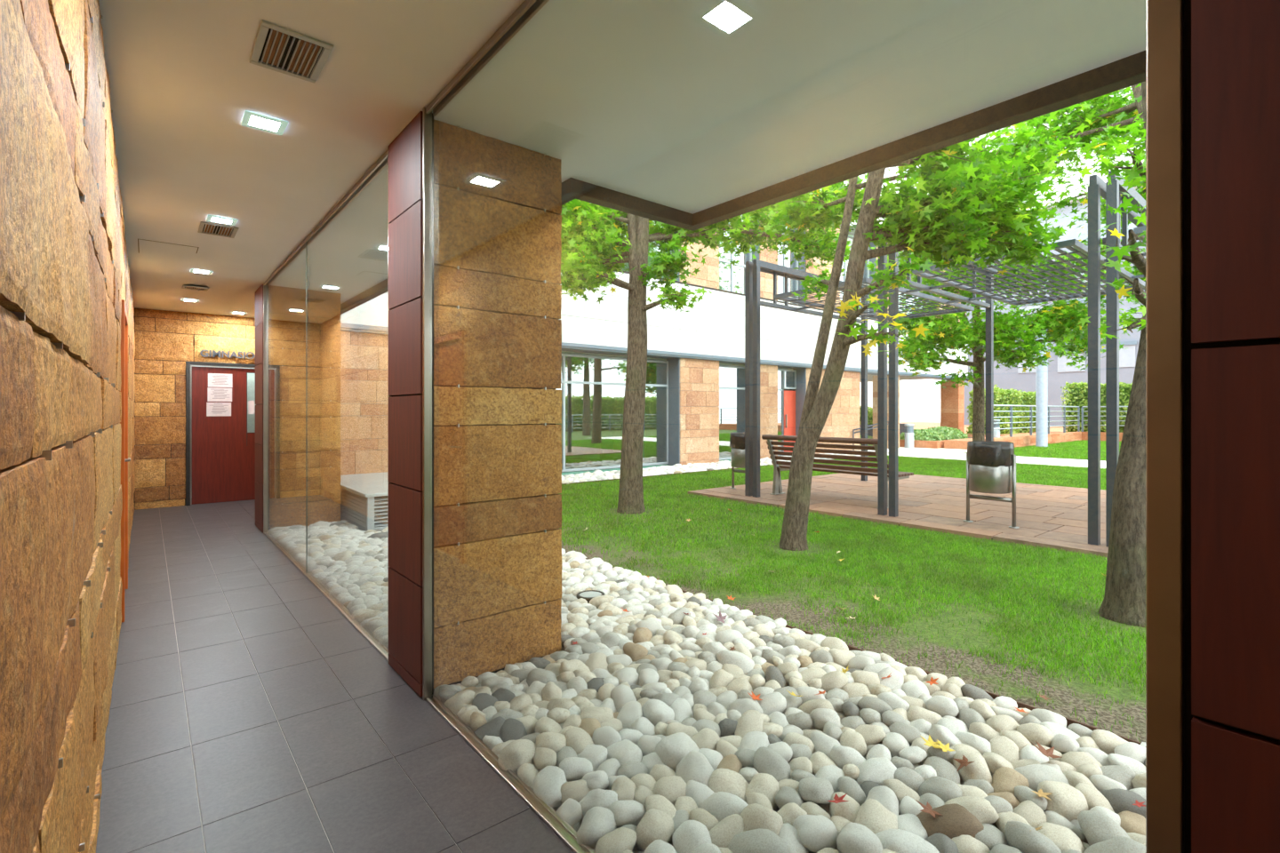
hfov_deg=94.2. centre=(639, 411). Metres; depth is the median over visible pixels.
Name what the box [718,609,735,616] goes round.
pebble
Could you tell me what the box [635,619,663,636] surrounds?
pebble
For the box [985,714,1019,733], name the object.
pebble
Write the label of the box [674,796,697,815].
pebble
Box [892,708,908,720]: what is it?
pebble
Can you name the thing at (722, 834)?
pebble
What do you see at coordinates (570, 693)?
pebble
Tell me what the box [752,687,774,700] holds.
pebble
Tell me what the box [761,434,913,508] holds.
bench
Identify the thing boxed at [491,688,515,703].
pebble
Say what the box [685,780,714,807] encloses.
pebble
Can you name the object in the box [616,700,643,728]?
pebble
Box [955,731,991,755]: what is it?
pebble
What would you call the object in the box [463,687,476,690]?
pebble
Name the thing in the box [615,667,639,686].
pebble
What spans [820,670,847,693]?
pebble
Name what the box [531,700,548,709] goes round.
pebble
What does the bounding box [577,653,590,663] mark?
pebble
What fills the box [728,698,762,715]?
pebble
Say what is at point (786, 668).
pebble
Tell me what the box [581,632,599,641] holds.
pebble
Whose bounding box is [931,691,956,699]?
pebble
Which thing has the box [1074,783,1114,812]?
pebble
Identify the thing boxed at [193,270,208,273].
diffuser
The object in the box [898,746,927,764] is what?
pebble
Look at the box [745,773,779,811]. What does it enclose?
pebble
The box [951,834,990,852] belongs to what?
pebble
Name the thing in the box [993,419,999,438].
bollard
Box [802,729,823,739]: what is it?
pebble
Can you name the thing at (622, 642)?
pebble
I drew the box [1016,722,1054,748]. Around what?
pebble
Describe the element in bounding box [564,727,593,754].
pebble
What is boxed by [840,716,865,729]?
pebble
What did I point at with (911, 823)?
pebble
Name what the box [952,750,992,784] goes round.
pebble
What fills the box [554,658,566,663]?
pebble
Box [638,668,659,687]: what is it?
pebble
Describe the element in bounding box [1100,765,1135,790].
pebble
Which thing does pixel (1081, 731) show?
pebble
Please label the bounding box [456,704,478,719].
pebble
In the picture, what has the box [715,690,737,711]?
pebble
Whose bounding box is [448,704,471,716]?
pebble
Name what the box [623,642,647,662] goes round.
pebble
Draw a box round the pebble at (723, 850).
[718,848,732,852]
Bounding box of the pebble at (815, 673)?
[800,667,826,684]
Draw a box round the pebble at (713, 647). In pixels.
[702,641,727,657]
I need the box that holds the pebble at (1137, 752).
[1113,742,1145,765]
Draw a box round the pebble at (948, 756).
[928,744,956,765]
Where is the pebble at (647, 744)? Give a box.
[636,735,662,756]
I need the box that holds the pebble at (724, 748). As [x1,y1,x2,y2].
[715,739,737,758]
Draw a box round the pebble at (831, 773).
[815,765,844,793]
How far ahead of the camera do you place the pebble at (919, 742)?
2.34 m
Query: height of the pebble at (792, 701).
0.089 m
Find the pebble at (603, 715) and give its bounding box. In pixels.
[579,706,614,724]
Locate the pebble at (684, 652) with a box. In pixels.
[678,649,695,657]
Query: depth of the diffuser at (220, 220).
4.38 m
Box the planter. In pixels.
[899,437,972,448]
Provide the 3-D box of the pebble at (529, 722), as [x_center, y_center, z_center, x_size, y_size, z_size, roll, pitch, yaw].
[-0.477,1.349,2.528,0.119,0.099,0.107,0,0,-44]
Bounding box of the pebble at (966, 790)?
[956,784,988,798]
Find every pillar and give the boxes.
[255,283,340,532]
[388,111,562,696]
[872,375,899,448]
[940,380,964,433]
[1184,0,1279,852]
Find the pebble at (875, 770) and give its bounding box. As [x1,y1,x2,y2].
[855,757,896,785]
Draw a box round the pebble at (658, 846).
[643,840,677,852]
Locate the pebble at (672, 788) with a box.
[652,776,686,807]
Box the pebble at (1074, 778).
[1063,770,1095,788]
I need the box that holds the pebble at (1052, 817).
[1044,810,1084,841]
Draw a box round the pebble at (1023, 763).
[1011,759,1039,769]
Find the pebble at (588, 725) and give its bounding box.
[578,718,600,738]
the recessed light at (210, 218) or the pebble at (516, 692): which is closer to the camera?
the pebble at (516, 692)
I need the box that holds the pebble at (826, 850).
[816,848,839,852]
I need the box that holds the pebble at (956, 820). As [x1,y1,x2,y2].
[916,803,983,839]
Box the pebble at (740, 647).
[732,642,751,658]
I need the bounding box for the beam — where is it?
[340,50,1145,314]
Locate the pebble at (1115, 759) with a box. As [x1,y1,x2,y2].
[1107,753,1145,775]
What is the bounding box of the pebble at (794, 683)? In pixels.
[789,677,808,688]
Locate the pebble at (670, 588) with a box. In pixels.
[664,584,683,594]
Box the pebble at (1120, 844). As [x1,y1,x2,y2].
[1083,836,1145,852]
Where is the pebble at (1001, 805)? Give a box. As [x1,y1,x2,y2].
[984,795,1013,814]
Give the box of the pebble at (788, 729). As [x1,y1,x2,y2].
[779,724,803,741]
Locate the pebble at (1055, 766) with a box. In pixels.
[1040,762,1062,772]
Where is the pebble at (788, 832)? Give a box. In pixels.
[777,824,808,852]
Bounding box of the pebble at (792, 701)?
[773,687,802,713]
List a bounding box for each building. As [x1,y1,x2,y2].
[337,189,968,475]
[964,86,1145,425]
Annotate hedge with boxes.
[966,384,1035,434]
[1060,382,1132,432]
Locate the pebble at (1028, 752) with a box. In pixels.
[1018,744,1048,763]
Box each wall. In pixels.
[0,0,135,852]
[133,308,255,510]
[984,432,1081,447]
[1081,432,1122,441]
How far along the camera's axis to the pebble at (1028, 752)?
2.29 m
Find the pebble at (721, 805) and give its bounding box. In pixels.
[701,792,748,822]
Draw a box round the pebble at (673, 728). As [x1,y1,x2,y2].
[665,722,697,738]
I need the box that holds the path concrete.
[859,447,1105,468]
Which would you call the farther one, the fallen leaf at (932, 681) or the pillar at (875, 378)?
the pillar at (875, 378)
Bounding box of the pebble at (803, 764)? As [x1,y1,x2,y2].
[788,757,812,774]
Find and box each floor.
[96,500,594,852]
[191,499,255,504]
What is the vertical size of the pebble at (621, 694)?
0.099 m
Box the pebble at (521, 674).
[510,669,531,682]
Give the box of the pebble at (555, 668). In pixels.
[544,663,560,676]
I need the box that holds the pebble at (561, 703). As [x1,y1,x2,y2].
[546,697,575,711]
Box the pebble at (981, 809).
[944,796,999,824]
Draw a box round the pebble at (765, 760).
[752,746,790,782]
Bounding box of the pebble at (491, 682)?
[480,676,513,689]
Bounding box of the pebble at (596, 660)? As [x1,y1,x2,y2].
[584,652,608,671]
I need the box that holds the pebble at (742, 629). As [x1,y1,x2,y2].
[731,624,751,635]
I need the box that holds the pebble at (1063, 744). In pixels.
[1050,734,1079,753]
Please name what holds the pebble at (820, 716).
on the pebble bed
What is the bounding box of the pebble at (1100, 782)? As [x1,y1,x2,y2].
[1088,775,1127,791]
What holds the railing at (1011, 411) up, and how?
on the wall at (1020, 441)
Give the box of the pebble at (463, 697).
[444,689,475,708]
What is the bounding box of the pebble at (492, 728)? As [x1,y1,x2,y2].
[473,716,504,741]
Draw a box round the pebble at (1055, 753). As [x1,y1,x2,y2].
[1033,744,1062,760]
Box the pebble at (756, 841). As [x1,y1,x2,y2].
[728,828,790,852]
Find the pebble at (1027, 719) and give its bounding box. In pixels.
[1019,715,1041,725]
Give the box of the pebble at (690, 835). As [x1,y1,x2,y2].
[672,820,711,852]
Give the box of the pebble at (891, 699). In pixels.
[877,692,909,711]
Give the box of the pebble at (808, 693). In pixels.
[795,687,825,703]
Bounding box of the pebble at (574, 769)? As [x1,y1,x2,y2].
[559,757,592,782]
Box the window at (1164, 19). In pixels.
[422,0,1183,852]
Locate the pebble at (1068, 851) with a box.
[1061,849,1080,852]
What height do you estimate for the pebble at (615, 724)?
0.077 m
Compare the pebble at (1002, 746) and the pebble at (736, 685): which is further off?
the pebble at (736, 685)
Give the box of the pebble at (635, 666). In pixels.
[624,664,640,669]
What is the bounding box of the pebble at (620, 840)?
[594,827,637,852]
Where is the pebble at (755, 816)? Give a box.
[739,803,783,835]
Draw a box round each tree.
[560,187,874,514]
[759,104,1103,551]
[864,139,1127,440]
[981,83,1145,335]
[1060,81,1145,627]
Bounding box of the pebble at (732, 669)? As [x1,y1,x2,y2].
[721,664,743,676]
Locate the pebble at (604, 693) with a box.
[597,683,615,702]
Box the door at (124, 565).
[119,299,130,622]
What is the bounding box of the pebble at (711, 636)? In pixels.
[696,630,717,642]
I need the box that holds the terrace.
[900,421,1068,449]
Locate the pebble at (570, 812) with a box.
[556,798,582,827]
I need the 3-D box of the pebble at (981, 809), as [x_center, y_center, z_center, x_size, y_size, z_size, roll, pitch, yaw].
[1.090,1.325,1.960,0.158,0.103,0.125,0,0,18]
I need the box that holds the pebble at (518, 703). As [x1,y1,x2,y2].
[509,693,532,712]
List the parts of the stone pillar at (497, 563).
wood panel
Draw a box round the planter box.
[858,424,904,438]
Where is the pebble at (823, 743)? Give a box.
[809,730,840,759]
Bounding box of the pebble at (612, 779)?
[606,775,625,790]
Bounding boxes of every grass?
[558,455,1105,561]
[964,440,1121,461]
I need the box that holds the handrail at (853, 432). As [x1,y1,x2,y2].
[852,420,888,450]
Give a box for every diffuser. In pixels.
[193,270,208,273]
[211,217,231,223]
[248,115,279,131]
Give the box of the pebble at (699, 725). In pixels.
[691,719,720,737]
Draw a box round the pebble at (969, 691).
[960,684,993,701]
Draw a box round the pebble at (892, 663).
[883,661,907,671]
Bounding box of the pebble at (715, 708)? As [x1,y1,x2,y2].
[706,702,727,716]
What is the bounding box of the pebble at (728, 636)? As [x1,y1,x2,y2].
[715,629,743,644]
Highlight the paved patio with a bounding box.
[687,472,1108,558]
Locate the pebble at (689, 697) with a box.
[680,693,694,710]
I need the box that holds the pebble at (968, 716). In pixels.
[958,708,985,729]
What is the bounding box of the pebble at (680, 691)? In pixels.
[672,686,691,698]
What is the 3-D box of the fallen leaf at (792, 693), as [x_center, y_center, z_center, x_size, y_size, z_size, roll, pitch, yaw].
[0.694,1.276,2.676,0.061,0.024,0.074,0,0,-44]
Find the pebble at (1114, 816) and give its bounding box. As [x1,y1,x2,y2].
[1089,806,1120,825]
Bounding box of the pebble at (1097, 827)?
[1077,810,1130,846]
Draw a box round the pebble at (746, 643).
[732,637,755,649]
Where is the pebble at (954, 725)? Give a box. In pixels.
[936,718,967,735]
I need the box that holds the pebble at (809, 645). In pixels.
[794,638,821,652]
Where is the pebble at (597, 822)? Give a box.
[576,807,616,849]
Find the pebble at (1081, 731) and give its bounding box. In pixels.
[1066,723,1092,736]
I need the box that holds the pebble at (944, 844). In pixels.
[926,832,959,852]
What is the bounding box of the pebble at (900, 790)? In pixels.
[882,778,919,806]
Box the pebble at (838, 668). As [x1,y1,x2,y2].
[824,662,846,671]
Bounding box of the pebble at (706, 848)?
[691,843,721,852]
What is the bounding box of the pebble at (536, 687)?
[525,680,545,699]
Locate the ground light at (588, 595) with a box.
[576,590,604,603]
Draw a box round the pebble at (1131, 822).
[1118,810,1145,835]
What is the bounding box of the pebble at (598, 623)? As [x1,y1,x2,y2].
[588,617,607,631]
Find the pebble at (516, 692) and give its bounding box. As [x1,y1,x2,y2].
[510,690,525,696]
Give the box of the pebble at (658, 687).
[641,682,667,693]
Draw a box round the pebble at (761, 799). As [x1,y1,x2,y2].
[746,792,773,810]
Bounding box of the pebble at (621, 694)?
[610,684,636,711]
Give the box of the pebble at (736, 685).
[725,678,752,695]
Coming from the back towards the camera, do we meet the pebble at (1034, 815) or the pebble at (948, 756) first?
the pebble at (948, 756)
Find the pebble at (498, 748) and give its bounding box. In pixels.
[491,740,513,755]
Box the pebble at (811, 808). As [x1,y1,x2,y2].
[800,801,830,819]
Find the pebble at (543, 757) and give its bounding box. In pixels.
[533,747,556,770]
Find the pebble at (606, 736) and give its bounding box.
[592,726,621,748]
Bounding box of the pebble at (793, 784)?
[777,779,799,792]
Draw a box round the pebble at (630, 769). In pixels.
[616,760,647,779]
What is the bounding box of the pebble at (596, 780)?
[581,770,608,791]
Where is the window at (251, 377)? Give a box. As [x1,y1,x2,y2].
[197,366,255,432]
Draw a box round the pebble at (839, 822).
[829,816,850,835]
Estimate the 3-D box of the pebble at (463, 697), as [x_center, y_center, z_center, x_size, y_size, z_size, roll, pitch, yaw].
[-0.820,1.326,2.708,0.147,0.103,0.116,0,0,28]
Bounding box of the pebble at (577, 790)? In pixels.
[560,779,590,804]
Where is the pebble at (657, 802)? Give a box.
[644,794,676,819]
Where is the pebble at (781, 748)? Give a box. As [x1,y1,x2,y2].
[767,741,792,762]
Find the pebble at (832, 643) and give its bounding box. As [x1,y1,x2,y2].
[820,637,848,650]
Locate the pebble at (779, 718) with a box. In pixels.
[768,712,789,727]
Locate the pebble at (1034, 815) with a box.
[1012,800,1046,828]
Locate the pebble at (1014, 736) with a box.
[1000,730,1031,752]
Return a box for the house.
[789,296,900,423]
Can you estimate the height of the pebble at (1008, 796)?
0.087 m
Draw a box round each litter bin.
[729,432,744,488]
[963,440,1019,528]
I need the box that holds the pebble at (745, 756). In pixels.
[734,748,755,768]
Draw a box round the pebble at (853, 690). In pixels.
[840,682,871,698]
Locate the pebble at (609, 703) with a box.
[599,698,616,712]
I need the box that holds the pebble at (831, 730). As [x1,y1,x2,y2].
[823,721,842,742]
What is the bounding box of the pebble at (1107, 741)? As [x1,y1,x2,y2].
[1090,729,1127,754]
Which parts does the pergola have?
post, post, post, lattice panel, post, post, post, lattice panel, post, post, lattice panel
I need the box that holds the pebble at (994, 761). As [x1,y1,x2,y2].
[982,752,1014,774]
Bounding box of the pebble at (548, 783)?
[532,766,567,807]
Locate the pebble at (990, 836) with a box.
[975,824,1008,850]
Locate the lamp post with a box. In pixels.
[1034,335,1047,447]
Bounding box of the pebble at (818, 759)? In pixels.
[809,751,836,775]
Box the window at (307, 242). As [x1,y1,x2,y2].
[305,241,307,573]
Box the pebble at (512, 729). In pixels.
[500,718,527,742]
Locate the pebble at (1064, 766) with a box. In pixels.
[1046,760,1076,773]
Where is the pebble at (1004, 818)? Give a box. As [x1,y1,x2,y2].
[995,811,1029,834]
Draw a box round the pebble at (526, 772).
[517,763,538,789]
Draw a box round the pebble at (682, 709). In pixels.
[669,697,693,723]
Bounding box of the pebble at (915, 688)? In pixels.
[901,680,929,698]
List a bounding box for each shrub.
[859,406,872,424]
[859,435,872,446]
[899,428,946,440]
[925,425,967,439]
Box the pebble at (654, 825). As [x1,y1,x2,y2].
[635,808,674,850]
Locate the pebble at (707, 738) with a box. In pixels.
[691,728,719,751]
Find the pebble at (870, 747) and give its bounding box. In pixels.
[865,744,890,757]
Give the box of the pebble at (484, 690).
[472,687,491,698]
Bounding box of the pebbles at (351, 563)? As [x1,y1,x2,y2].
[266,450,1145,852]
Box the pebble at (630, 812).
[608,800,645,827]
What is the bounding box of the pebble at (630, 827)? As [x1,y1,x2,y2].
[619,824,637,848]
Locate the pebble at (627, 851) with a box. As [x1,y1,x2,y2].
[622,849,632,852]
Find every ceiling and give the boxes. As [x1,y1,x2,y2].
[99,0,524,318]
[270,0,1145,303]
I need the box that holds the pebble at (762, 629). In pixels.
[752,624,774,638]
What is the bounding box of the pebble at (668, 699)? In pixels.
[653,693,679,706]
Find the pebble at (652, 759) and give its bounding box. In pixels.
[640,752,663,775]
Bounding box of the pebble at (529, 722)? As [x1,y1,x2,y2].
[515,715,537,735]
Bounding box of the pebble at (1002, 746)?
[989,736,1019,763]
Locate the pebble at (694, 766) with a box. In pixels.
[675,750,713,786]
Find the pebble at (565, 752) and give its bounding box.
[555,746,577,767]
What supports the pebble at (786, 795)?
on the pebbles at (351, 563)
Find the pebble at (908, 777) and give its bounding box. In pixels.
[893,767,924,793]
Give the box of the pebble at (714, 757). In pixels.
[698,748,722,770]
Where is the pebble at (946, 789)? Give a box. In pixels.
[917,776,962,802]
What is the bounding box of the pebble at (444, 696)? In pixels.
[439,690,459,703]
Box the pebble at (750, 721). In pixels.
[734,710,763,737]
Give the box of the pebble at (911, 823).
[896,814,927,840]
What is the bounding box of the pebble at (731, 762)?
[716,754,742,773]
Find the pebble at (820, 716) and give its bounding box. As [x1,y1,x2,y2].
[809,708,840,731]
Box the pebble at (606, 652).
[596,648,614,656]
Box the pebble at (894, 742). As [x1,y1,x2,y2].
[881,732,909,757]
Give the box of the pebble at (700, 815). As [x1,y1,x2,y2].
[689,808,719,831]
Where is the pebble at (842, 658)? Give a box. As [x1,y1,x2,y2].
[828,648,855,668]
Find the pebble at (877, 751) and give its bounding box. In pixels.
[866,744,891,761]
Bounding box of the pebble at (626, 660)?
[606,654,632,666]
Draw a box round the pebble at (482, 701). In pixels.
[472,693,498,711]
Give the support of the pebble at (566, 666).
on the pebbles at (351, 563)
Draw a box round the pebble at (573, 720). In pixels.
[562,714,581,727]
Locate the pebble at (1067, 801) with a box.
[1037,781,1088,822]
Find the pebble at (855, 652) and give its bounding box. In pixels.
[850,650,860,655]
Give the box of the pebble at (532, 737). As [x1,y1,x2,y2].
[520,732,539,743]
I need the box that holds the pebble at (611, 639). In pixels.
[600,632,620,647]
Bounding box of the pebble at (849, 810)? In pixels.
[828,792,860,823]
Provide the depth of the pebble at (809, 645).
3.30 m
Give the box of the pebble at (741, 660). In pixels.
[715,650,754,675]
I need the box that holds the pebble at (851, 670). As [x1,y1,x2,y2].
[847,668,863,672]
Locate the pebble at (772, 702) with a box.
[757,692,786,716]
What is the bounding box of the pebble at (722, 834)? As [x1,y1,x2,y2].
[709,814,745,847]
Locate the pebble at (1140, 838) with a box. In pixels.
[1127,832,1145,844]
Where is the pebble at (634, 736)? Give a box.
[618,728,642,744]
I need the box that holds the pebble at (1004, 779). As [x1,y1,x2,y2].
[991,767,1029,795]
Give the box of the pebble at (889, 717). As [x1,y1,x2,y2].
[881,710,903,727]
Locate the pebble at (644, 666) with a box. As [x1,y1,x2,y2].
[636,663,656,676]
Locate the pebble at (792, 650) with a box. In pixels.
[778,645,801,656]
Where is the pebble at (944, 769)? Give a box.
[922,756,959,784]
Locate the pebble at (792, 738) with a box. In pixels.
[782,732,814,753]
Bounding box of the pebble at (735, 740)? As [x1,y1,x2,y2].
[720,736,743,748]
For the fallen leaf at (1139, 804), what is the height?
0.010 m
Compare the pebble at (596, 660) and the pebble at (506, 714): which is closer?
the pebble at (506, 714)
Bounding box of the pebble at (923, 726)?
[910,719,931,734]
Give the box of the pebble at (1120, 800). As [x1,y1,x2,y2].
[1100,788,1145,818]
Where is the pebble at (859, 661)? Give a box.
[847,655,875,670]
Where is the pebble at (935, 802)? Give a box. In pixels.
[919,792,944,808]
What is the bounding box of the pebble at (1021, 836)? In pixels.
[1005,821,1061,852]
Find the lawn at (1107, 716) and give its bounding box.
[560,444,1145,742]
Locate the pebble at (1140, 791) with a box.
[1128,787,1145,799]
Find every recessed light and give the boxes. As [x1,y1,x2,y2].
[181,298,199,302]
[190,268,212,274]
[206,215,237,225]
[230,312,246,314]
[240,110,287,135]
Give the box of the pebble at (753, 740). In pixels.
[736,731,769,751]
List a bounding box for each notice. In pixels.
[206,402,231,415]
[207,387,231,401]
[208,373,232,387]
[248,400,254,414]
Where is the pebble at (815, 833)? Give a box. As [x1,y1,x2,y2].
[792,815,838,852]
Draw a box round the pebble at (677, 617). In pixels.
[667,607,690,625]
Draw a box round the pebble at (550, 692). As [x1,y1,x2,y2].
[541,681,562,702]
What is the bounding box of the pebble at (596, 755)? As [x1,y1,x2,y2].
[576,744,607,771]
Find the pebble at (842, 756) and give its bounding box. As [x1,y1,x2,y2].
[830,744,866,768]
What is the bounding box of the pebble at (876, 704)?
[857,696,892,717]
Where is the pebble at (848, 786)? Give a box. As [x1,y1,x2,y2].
[837,776,866,806]
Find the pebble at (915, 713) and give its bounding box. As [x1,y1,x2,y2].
[907,705,942,725]
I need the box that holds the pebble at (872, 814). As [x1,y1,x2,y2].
[855,799,897,834]
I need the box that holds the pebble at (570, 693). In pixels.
[561,688,577,699]
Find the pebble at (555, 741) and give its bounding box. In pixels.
[535,732,566,752]
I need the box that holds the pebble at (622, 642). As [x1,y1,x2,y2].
[617,639,632,649]
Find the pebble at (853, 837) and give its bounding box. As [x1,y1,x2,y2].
[836,822,883,852]
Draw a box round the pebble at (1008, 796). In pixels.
[987,792,1020,809]
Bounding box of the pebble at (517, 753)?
[497,739,535,774]
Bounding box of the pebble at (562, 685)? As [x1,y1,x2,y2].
[553,681,567,692]
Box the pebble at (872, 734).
[855,724,886,745]
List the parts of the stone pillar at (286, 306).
wood panel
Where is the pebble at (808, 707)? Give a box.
[797,699,834,714]
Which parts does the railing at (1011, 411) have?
post, post, rail, rail, rail, rail, rail, post, post, post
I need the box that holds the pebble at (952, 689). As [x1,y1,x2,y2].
[941,683,963,697]
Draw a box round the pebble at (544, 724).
[535,717,561,734]
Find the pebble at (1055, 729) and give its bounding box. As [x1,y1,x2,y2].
[1040,721,1079,741]
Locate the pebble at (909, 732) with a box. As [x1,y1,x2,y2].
[888,721,920,746]
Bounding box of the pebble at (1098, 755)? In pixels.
[1077,747,1110,766]
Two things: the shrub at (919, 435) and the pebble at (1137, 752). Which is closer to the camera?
the pebble at (1137, 752)
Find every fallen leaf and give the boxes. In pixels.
[712,609,727,623]
[747,690,762,700]
[787,690,802,696]
[827,793,848,803]
[841,666,850,673]
[917,800,942,818]
[920,735,941,749]
[926,677,938,685]
[934,739,954,751]
[952,755,973,771]
[1013,706,1030,713]
[1031,741,1061,759]
[1031,788,1051,800]
[1037,694,1050,701]
[1131,800,1145,807]
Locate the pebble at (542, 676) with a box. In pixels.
[526,668,557,687]
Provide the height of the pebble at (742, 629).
0.128 m
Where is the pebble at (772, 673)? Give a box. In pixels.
[765,665,786,687]
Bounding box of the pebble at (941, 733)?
[928,724,961,747]
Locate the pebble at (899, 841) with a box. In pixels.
[875,829,939,852]
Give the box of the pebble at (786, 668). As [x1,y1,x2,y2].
[776,662,798,677]
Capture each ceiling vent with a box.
[181,285,208,291]
[197,221,239,238]
[249,19,333,83]
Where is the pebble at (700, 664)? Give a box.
[684,658,707,671]
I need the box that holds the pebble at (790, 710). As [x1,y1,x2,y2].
[784,707,802,718]
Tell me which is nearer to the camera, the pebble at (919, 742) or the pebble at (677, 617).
the pebble at (919, 742)
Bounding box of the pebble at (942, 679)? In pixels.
[926,672,947,690]
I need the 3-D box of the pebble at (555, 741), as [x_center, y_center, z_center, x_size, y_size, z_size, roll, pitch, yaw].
[-0.354,1.323,2.367,0.127,0.116,0.181,0,0,-3]
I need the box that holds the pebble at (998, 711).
[991,705,1023,724]
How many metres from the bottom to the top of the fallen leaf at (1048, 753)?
0.039 m
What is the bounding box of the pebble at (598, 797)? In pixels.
[578,788,618,820]
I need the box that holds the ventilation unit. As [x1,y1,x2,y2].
[339,472,387,531]
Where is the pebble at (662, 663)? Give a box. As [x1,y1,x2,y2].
[650,657,672,671]
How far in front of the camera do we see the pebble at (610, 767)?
2.20 m
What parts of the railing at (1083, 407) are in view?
post, rail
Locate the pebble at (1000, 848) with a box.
[989,843,1022,852]
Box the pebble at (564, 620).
[560,613,567,625]
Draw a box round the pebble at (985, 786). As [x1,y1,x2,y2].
[963,779,993,794]
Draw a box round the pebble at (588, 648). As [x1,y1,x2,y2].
[579,642,600,654]
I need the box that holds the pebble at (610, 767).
[597,758,620,777]
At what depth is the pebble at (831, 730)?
2.40 m
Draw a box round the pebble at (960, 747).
[950,744,982,756]
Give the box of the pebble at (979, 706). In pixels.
[969,699,995,721]
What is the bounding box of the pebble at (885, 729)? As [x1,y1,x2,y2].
[869,722,889,742]
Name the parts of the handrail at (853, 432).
rail, rail, post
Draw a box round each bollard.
[904,424,914,447]
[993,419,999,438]
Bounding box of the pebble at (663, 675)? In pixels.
[656,670,671,682]
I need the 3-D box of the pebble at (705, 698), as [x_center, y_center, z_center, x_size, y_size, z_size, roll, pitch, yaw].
[0.297,1.337,2.740,0.162,0.090,0.117,0,0,-40]
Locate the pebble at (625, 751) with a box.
[606,739,642,765]
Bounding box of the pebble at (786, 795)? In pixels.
[775,786,803,809]
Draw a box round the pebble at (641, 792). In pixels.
[632,785,653,809]
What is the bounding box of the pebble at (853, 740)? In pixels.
[839,731,867,757]
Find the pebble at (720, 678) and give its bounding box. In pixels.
[709,669,733,688]
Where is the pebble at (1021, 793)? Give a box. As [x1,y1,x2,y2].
[1014,785,1047,812]
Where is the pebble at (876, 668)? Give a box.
[863,663,891,673]
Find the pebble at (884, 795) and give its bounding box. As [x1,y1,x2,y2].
[864,785,899,815]
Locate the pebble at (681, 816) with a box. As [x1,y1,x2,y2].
[671,809,689,840]
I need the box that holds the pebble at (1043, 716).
[1027,708,1066,727]
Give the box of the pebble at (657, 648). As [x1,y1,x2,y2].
[650,644,670,652]
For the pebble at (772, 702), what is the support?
on the pebbles at (351, 563)
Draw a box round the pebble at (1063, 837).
[1037,822,1085,852]
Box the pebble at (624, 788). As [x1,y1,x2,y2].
[611,776,636,800]
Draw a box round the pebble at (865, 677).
[850,670,879,686]
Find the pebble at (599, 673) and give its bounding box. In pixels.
[591,668,612,678]
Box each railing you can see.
[993,404,1079,437]
[1081,406,1127,431]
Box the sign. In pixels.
[200,349,254,359]
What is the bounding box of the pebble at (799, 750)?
[790,744,812,760]
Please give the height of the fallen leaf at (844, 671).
0.031 m
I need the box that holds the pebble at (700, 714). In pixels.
[693,708,715,721]
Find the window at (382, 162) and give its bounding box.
[304,146,391,663]
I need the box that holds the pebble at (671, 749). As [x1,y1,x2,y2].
[655,732,699,772]
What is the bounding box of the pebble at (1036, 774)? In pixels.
[1014,764,1070,792]
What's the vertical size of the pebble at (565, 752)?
0.082 m
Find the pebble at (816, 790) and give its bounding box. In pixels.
[799,776,833,804]
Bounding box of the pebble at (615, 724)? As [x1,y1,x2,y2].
[600,718,623,732]
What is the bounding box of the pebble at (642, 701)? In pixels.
[637,697,649,706]
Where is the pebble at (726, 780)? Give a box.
[707,768,749,803]
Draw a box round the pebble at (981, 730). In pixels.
[968,722,999,742]
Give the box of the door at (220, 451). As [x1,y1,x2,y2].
[185,361,255,505]
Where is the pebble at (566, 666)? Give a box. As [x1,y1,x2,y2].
[559,659,590,673]
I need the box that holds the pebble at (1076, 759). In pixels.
[1059,752,1103,769]
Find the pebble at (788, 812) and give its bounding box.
[776,802,807,825]
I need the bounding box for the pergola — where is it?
[744,170,1145,546]
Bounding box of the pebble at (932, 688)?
[921,681,941,695]
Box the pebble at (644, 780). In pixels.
[630,773,655,791]
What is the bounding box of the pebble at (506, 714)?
[491,708,523,719]
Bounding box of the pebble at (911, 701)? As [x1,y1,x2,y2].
[901,696,927,709]
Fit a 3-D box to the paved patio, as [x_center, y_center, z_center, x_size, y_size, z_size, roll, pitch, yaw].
[6.141,1.374,7.573,5.472,0.132,10.192,0,0,-40]
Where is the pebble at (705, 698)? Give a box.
[692,690,717,707]
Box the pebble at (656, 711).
[641,699,674,727]
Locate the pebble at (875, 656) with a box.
[856,650,880,660]
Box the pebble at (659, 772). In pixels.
[648,764,675,782]
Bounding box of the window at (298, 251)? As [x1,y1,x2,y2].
[263,240,309,574]
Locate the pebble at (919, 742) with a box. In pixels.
[911,737,930,762]
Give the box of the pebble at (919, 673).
[904,666,927,681]
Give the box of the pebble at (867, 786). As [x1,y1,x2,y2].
[859,781,879,797]
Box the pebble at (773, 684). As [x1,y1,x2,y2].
[763,680,781,689]
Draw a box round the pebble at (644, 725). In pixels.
[631,717,655,735]
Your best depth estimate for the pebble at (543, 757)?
2.24 m
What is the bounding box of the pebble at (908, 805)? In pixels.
[898,796,923,815]
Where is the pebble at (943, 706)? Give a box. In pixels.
[926,696,959,717]
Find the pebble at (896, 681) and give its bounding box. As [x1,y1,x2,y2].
[877,667,903,690]

